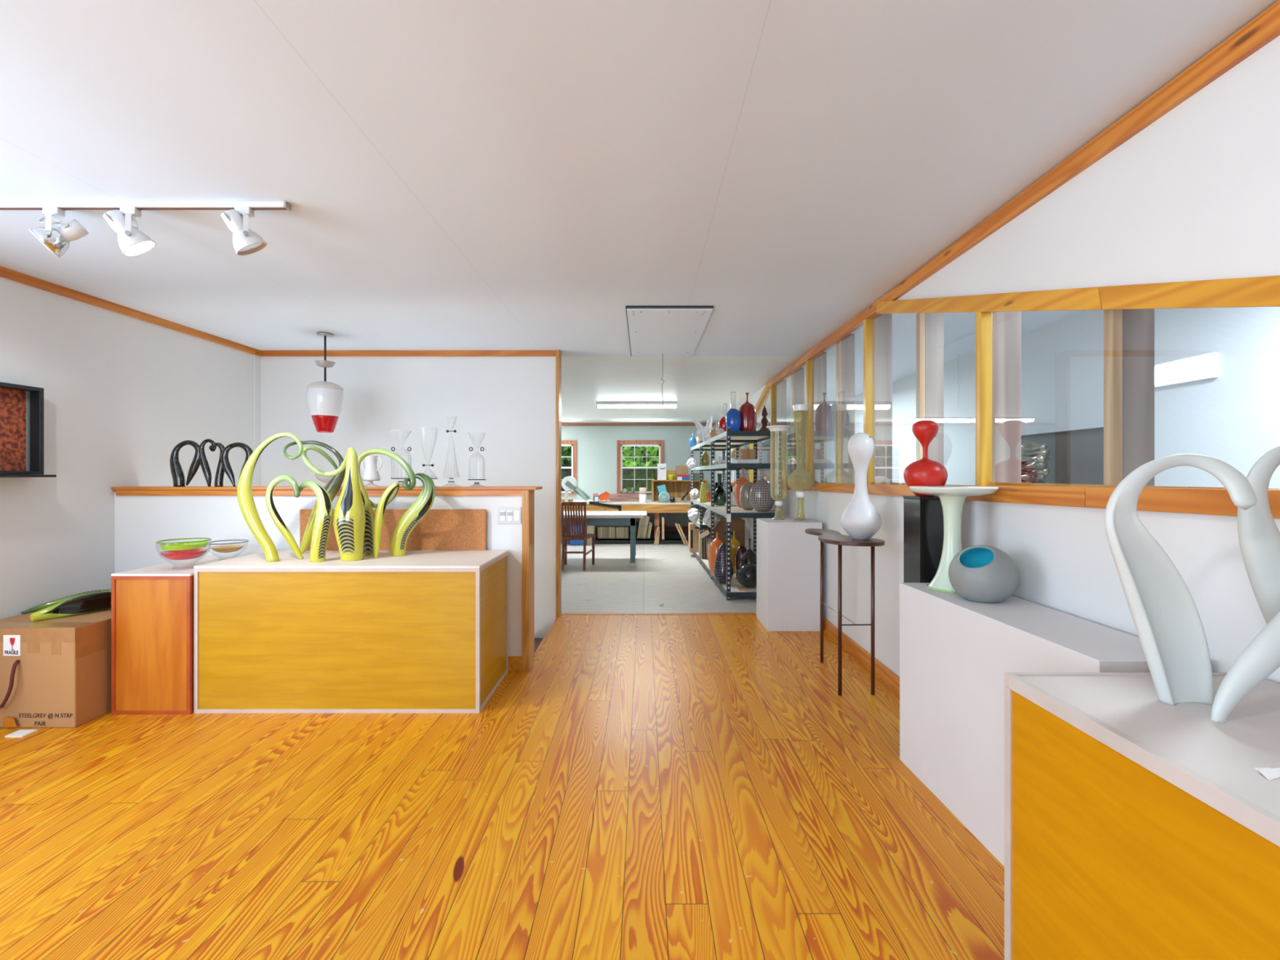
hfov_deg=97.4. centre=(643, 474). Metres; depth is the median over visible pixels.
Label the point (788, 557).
plinth
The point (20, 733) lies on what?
paper scrap
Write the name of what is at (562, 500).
wooden tray
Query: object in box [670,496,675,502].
jar
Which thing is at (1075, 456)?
wall
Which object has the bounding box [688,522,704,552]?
cardboard box
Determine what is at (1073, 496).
trim
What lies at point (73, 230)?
socket
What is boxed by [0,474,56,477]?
wall shelf
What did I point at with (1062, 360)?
wall
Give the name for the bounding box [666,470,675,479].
box
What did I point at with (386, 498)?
glass horn
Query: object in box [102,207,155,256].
spotlight
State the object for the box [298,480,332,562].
glass horn
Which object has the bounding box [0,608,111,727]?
carton
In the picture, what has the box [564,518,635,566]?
work table
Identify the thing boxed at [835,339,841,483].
trim
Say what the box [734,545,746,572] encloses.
bottle vase
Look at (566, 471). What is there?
window
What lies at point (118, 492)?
trim
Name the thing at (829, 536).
side table
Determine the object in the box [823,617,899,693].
baseboard
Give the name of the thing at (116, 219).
socket
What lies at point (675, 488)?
hutch
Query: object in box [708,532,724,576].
bottle vase
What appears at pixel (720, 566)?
bottle vase
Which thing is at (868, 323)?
trim
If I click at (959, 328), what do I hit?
ceiling
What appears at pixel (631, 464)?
tree
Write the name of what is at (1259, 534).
white horn
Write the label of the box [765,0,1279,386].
trim
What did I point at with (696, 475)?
box
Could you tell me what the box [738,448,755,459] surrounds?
cardboard box
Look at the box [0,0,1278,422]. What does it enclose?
ceiling
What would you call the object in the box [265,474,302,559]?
glass horn
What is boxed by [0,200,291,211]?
track
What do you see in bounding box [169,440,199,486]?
black horn
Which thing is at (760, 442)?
trim
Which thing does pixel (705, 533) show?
paper tag
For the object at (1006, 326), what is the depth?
2.50 m
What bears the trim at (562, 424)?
attached to the wall at (596, 446)
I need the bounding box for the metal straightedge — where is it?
[589,501,621,511]
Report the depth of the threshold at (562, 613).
5.20 m
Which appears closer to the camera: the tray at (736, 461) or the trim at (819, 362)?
the trim at (819, 362)
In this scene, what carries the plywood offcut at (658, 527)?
on the floor
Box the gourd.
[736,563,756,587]
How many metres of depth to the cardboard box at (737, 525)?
7.30 m
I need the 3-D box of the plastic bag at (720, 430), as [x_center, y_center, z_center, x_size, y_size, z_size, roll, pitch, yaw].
[0.846,-0.479,6.249,0.104,0.073,0.128,0,0,0]
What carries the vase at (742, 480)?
on the shelving rack
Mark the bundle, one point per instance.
(1030, 451)
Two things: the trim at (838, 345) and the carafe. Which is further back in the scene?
the carafe
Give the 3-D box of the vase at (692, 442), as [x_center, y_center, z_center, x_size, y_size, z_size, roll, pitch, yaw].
[0.785,-0.548,9.000,0.116,0.210,0.116,0,0,0]
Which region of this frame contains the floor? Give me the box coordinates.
[0,535,1004,959]
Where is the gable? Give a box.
[896,35,1279,300]
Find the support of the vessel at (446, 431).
on the trim at (113, 487)
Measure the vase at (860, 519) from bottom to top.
0.635 m
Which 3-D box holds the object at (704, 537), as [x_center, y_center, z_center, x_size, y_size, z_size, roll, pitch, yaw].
[0.864,1.050,8.200,0.018,0.330,0.300,0,0,0]
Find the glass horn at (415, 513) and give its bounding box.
[391,472,435,556]
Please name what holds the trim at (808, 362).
attached to the wall at (1063, 557)
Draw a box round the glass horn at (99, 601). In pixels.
[30,590,111,621]
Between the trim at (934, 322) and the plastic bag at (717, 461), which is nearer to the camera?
the trim at (934, 322)
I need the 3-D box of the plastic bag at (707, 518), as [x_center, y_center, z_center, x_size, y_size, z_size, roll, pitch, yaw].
[0.880,0.555,7.246,0.213,0.270,0.208,0,0,0]
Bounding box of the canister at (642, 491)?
[639,487,646,502]
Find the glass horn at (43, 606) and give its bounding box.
[21,589,111,613]
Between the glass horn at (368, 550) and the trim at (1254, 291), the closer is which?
the trim at (1254, 291)
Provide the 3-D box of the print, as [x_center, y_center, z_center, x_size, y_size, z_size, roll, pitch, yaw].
[0.747,1.006,8.749,0.034,0.286,0.002,0,0,0]
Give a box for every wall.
[0,276,253,619]
[115,492,522,656]
[260,356,555,637]
[561,415,790,525]
[715,385,1279,684]
[804,306,1279,488]
[1021,427,1103,484]
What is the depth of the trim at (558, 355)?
5.07 m
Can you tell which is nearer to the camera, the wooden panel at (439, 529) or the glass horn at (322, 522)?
the glass horn at (322, 522)
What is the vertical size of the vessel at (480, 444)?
0.361 m
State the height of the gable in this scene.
1.007 m
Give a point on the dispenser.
(568, 483)
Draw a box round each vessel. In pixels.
[391,431,411,482]
[419,430,438,486]
[442,416,457,485]
[467,444,486,486]
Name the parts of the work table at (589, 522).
leg, leg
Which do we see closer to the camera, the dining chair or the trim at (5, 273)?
the trim at (5, 273)
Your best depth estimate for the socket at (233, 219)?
2.28 m
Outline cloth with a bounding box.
[686,457,695,468]
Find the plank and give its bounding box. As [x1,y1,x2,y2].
[608,493,639,501]
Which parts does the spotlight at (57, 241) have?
pivot knob, yoke arm, cord, yoke arm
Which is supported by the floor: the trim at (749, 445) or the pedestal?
the pedestal
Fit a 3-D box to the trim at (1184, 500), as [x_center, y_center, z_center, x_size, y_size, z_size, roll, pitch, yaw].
[1.512,0.051,-0.252,0.047,0.121,4.297,0,0,0]
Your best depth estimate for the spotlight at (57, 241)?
2.31 m
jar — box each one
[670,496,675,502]
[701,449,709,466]
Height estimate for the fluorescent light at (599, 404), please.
0.092 m
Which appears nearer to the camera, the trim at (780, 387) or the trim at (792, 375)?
the trim at (792, 375)
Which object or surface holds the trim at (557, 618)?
attached to the wall at (140, 521)
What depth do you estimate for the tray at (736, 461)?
6.20 m
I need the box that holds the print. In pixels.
[690,529,693,548]
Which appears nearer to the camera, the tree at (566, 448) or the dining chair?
the dining chair
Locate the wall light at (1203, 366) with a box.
[1154,351,1218,387]
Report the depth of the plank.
10.97 m
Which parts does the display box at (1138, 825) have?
panel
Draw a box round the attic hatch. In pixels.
[625,306,713,408]
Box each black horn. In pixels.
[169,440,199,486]
[199,439,216,486]
[214,442,224,486]
[221,442,253,486]
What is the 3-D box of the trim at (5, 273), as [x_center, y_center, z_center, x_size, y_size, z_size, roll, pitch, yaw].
[-3.470,-1.094,1.350,0.020,0.052,7.500,0,0,0]
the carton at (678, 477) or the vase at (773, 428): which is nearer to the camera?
the vase at (773, 428)
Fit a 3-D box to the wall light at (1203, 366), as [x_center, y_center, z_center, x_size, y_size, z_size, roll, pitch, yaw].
[3.182,-0.610,3.365,0.036,0.140,0.470,0,0,0]
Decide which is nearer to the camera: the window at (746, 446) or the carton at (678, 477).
the window at (746, 446)
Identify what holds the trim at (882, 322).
attached to the wall at (1063, 557)
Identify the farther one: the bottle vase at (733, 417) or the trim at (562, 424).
the trim at (562, 424)
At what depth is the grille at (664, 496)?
10.55 m
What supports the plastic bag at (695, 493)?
on the shelving rack
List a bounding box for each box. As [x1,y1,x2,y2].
[111,555,241,714]
[193,550,507,713]
[657,463,666,479]
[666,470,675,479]
[675,465,688,479]
[675,497,681,502]
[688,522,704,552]
[693,472,703,479]
[714,517,745,546]
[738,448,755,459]
[1004,672,1279,959]
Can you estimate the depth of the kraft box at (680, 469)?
11.16 m
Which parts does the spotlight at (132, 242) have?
cord, pivot knob, yoke arm, yoke arm, bulb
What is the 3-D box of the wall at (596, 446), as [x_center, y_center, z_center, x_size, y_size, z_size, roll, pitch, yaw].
[-0.500,-0.060,11.970,11.400,2.700,0.140,0,0,0]
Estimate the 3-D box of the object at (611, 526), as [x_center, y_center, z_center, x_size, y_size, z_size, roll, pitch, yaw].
[-0.603,1.085,10.660,0.019,0.209,0.400,0,0,0]
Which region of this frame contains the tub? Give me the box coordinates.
[667,475,673,479]
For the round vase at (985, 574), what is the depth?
2.12 m
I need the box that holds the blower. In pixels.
[657,484,669,502]
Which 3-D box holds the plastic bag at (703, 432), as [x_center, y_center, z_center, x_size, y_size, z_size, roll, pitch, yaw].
[0.832,-0.614,7.497,0.271,0.343,0.254,0,0,45]
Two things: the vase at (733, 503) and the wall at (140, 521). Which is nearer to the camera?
the wall at (140, 521)
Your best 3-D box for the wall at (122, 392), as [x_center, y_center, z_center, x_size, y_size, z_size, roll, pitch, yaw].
[-3.540,0.685,1.400,0.120,3.610,7.600,0,0,0]
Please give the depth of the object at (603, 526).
10.46 m
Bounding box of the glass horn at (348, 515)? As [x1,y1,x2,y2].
[301,445,365,561]
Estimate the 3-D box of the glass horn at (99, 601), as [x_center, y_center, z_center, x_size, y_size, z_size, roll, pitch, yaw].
[-3.113,0.724,3.174,0.086,0.113,0.474,0,0,25]
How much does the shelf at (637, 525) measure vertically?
0.012 m
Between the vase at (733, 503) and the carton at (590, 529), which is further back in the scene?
the carton at (590, 529)
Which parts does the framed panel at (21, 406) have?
panel, trim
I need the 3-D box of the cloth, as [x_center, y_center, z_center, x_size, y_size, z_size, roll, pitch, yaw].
[0.737,-0.174,8.755,0.137,0.168,0.176,0,0,0]
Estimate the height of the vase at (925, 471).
0.356 m
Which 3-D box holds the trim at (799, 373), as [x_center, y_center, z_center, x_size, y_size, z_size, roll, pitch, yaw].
[1.629,-0.534,5.900,0.103,1.453,0.040,0,0,0]
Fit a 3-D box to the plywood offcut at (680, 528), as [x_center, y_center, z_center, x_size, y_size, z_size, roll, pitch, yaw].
[0.722,1.101,10.310,0.190,0.378,0.120,0,0,0]
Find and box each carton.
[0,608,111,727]
[586,525,595,545]
[593,495,599,502]
[676,475,688,479]
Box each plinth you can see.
[756,518,822,631]
[899,582,1150,866]
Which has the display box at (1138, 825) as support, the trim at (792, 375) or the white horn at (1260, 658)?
the white horn at (1260, 658)
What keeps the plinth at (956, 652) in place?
on the floor
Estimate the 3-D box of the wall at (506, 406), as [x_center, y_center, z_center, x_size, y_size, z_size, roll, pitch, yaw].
[-2.136,0.685,5.160,2.687,3.610,0.120,0,0,0]
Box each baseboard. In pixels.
[507,656,522,671]
[564,525,711,535]
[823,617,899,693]
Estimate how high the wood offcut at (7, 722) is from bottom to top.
0.050 m
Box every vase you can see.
[688,433,696,446]
[699,482,706,502]
[706,491,710,502]
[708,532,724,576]
[709,424,718,437]
[713,543,733,583]
[714,473,726,505]
[718,404,726,431]
[725,391,741,431]
[730,491,737,506]
[730,531,740,573]
[733,468,746,507]
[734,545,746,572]
[738,392,756,431]
[738,477,753,510]
[740,537,756,566]
[749,469,775,511]
[766,425,791,519]
[786,404,814,520]
[840,432,882,539]
[903,419,947,496]
[948,545,1019,603]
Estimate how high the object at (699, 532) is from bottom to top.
0.360 m
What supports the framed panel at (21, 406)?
attached to the wall at (122, 392)
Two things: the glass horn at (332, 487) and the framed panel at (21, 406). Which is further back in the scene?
the glass horn at (332, 487)
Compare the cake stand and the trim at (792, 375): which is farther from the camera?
the trim at (792, 375)
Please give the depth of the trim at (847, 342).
4.48 m
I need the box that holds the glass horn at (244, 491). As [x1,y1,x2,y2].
[236,432,302,562]
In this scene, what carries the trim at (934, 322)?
attached to the wall at (1063, 557)
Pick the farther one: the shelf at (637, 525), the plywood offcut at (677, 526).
the shelf at (637, 525)
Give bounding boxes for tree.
[561,446,571,466]
[561,446,658,466]
[622,446,658,466]
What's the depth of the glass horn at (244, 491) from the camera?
3.19 m
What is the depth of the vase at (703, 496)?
7.86 m
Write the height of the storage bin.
0.420 m
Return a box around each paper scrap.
[4,729,37,737]
[730,586,738,590]
[1253,767,1279,780]
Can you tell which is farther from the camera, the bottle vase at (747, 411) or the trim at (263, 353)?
the bottle vase at (747, 411)
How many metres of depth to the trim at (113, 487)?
3.67 m
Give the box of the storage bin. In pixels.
[569,525,586,545]
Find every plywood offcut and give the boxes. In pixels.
[653,526,659,545]
[656,529,659,545]
[661,515,664,539]
[675,523,685,545]
[677,524,688,545]
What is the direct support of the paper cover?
on the work table at (589, 522)
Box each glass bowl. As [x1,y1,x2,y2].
[155,537,212,565]
[205,539,248,558]
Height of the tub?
0.105 m
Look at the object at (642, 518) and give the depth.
10.46 m
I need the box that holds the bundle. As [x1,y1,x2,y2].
[1021,441,1051,483]
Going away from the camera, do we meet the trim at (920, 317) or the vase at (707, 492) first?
the trim at (920, 317)
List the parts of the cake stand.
stem, plate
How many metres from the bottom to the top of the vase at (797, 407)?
0.998 m
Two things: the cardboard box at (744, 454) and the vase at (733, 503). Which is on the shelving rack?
the vase at (733, 503)
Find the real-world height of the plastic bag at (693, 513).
0.210 m
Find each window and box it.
[561,440,576,493]
[617,440,664,493]
[733,444,748,482]
[751,408,759,482]
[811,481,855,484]
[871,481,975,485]
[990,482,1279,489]
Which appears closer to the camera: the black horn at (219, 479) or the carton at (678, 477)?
the black horn at (219, 479)
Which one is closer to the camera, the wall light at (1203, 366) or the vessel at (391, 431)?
the wall light at (1203, 366)
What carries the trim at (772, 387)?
attached to the wall at (1063, 557)
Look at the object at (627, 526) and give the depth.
10.46 m
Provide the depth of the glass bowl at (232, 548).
3.48 m
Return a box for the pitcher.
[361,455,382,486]
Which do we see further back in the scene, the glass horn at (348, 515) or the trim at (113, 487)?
the trim at (113, 487)
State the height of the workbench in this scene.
0.760 m
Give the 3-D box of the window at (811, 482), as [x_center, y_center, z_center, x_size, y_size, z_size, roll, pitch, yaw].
[1.536,-0.482,4.490,0.018,1.152,1.320,0,0,0]
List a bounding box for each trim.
[0,266,261,356]
[111,486,542,489]
[115,489,522,495]
[253,355,260,486]
[260,350,555,356]
[522,489,533,671]
[533,617,559,658]
[555,350,561,617]
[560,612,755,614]
[561,422,715,426]
[730,386,770,457]
[730,482,1085,506]
[748,444,751,481]
[759,415,761,479]
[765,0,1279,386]
[770,384,775,483]
[775,379,786,483]
[790,372,794,482]
[794,367,804,483]
[805,360,812,483]
[812,351,826,482]
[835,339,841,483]
[841,333,854,483]
[863,318,872,484]
[872,313,892,482]
[876,286,1105,313]
[915,312,924,461]
[924,312,943,465]
[975,311,991,485]
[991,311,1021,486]
[1084,487,1279,518]
[1098,275,1279,309]
[1103,309,1122,484]
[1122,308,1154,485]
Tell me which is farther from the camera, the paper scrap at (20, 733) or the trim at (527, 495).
the trim at (527, 495)
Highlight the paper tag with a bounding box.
[698,529,710,538]
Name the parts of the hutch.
panel, panel, panel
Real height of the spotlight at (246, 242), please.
0.194 m
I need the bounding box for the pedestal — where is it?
[902,495,943,582]
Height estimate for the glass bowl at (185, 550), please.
0.160 m
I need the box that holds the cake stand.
[909,485,998,593]
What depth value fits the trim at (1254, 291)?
1.51 m
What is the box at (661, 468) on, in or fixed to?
on the hutch
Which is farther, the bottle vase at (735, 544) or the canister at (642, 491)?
the canister at (642, 491)
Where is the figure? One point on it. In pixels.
(764, 420)
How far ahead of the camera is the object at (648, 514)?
10.46 m
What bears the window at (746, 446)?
in the wall at (1063, 557)
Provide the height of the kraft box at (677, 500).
0.090 m
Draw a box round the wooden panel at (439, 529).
[299,509,486,550]
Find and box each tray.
[561,498,573,502]
[734,459,758,463]
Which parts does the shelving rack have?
post, rail, post, rail, rail, rail, rail, rail, rail, rail, post, rail, rail, post, splice plate, post, rail, rail, post, rail, rail, rail, rail, rail, post, post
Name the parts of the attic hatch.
pull cord, panel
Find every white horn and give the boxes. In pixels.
[1104,453,1257,705]
[1210,611,1279,722]
[1237,444,1279,624]
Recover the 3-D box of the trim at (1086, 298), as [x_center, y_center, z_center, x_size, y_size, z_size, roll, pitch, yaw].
[1.512,-0.821,2.715,0.047,0.568,1.770,0,0,0]
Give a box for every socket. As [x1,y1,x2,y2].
[53,219,88,243]
[102,209,133,234]
[220,208,243,233]
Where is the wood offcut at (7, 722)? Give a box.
[3,717,16,726]
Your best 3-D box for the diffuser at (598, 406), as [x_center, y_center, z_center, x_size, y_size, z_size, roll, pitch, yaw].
[-0.105,-1.038,8.620,1.190,0.045,0.116,0,0,0]
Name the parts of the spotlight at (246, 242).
cord, yoke arm, pivot knob, bulb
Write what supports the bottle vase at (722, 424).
on the shelving rack
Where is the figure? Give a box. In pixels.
[758,404,769,431]
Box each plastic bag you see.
[687,507,699,520]
[689,488,699,499]
[693,415,713,440]
[703,509,720,528]
[711,458,726,464]
[715,427,724,434]
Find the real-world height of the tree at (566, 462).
10.119 m
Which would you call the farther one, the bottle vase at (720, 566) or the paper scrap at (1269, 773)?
the bottle vase at (720, 566)
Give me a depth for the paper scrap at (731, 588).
5.94 m
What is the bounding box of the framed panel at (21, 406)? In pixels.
[0,382,44,474]
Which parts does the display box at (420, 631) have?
panel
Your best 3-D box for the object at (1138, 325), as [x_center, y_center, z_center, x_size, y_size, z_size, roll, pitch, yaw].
[1.629,-0.558,1.870,0.103,1.403,0.040,0,0,0]
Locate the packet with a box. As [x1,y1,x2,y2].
[599,491,609,500]
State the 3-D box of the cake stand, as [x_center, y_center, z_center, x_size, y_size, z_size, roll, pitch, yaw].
[1.322,0.271,2.410,0.335,0.437,0.335,0,0,-23]
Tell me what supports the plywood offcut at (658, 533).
on the floor
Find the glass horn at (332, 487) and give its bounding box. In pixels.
[299,440,346,553]
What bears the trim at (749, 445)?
attached to the wall at (1063, 557)
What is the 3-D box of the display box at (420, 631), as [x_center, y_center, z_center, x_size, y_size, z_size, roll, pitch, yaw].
[-1.659,0.892,3.360,1.543,0.795,0.641,0,0,0]
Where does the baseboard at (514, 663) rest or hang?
attached to the wall at (140, 521)
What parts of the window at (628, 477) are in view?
sill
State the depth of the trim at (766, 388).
7.22 m
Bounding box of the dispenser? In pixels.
[561,475,589,502]
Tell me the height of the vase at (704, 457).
0.212 m
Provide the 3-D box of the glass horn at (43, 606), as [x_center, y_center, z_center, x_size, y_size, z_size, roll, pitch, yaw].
[-3.302,0.736,3.333,0.515,0.085,0.105,0,0,-42]
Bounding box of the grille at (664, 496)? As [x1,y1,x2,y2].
[659,492,668,501]
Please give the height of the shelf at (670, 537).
0.100 m
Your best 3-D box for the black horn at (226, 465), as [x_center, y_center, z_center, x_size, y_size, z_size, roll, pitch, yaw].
[-2.702,-0.066,3.740,0.214,0.295,0.041,0,0,0]
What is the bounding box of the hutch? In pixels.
[651,480,707,501]
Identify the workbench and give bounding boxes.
[561,499,697,543]
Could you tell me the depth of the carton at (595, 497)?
10.55 m
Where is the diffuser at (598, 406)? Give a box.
[597,404,675,408]
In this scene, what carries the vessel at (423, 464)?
on the trim at (113, 487)
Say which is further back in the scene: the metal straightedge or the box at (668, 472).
the box at (668, 472)
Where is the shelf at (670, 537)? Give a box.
[595,531,688,543]
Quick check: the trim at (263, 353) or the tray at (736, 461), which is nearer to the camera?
the trim at (263, 353)
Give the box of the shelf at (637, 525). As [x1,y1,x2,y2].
[595,524,666,526]
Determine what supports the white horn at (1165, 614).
on the display box at (1138, 825)
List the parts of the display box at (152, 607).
edge frame, panel, panel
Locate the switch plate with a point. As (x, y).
(506, 515)
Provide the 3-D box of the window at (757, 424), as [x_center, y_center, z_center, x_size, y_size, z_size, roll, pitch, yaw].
[1.536,-0.465,7.310,0.018,1.186,1.340,0,0,0]
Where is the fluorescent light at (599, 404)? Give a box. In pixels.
[595,401,677,408]
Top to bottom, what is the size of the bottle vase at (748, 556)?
0.477 m
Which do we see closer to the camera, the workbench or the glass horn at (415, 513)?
the glass horn at (415, 513)
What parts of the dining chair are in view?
leg, leg, rail, rail, seat, leg, leg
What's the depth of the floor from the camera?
2.09 m
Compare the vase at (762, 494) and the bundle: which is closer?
the bundle
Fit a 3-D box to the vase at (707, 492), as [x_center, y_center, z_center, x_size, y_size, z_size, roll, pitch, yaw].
[0.922,0.322,8.100,0.080,0.153,0.080,0,0,0]
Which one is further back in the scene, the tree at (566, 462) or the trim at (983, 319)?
the tree at (566, 462)
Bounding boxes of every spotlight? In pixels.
[28,207,88,257]
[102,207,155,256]
[220,207,267,255]
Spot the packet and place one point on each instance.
(605, 495)
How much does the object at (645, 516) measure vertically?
0.418 m
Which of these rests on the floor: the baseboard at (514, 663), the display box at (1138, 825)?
the display box at (1138, 825)
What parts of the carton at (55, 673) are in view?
rope handle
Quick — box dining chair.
[561,502,595,570]
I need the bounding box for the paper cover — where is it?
[563,511,646,518]
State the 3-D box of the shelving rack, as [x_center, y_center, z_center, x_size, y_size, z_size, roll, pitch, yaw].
[1.106,0.404,7.597,0.578,1.772,3.643,0,0,-1]
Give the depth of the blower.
10.55 m
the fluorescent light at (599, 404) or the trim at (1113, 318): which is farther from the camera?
the fluorescent light at (599, 404)
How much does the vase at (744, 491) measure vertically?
0.360 m
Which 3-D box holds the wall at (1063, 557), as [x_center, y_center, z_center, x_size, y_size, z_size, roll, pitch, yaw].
[1.570,0.085,4.750,0.110,2.410,14.300,0,0,0]
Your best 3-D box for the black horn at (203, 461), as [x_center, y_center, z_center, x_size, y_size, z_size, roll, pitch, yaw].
[-2.921,-0.078,3.767,0.122,0.320,0.045,0,0,14]
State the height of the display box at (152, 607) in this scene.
0.756 m
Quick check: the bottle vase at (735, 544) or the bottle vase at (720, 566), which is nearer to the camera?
the bottle vase at (720, 566)
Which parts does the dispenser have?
arm, plate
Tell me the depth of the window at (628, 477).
11.93 m
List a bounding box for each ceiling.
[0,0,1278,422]
[765,310,1084,417]
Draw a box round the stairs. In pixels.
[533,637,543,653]
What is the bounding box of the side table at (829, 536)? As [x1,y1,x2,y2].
[804,528,884,695]
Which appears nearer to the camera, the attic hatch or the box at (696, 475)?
the attic hatch
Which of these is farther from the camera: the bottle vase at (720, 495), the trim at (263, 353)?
the bottle vase at (720, 495)
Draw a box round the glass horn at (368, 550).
[357,448,416,556]
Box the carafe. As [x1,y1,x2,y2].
[723,473,726,493]
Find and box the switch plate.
[497,506,520,524]
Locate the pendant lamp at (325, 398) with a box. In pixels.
[306,332,343,432]
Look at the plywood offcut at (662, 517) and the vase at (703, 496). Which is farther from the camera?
the plywood offcut at (662, 517)
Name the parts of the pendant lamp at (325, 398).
lid, lamp shade, rod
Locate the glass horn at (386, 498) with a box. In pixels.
[368,482,399,558]
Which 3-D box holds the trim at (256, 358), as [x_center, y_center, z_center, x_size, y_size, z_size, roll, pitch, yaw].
[-3.477,0.411,5.061,0.006,2.958,0.073,0,0,0]
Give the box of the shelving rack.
[690,427,782,599]
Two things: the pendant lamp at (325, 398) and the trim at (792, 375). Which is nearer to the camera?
the pendant lamp at (325, 398)

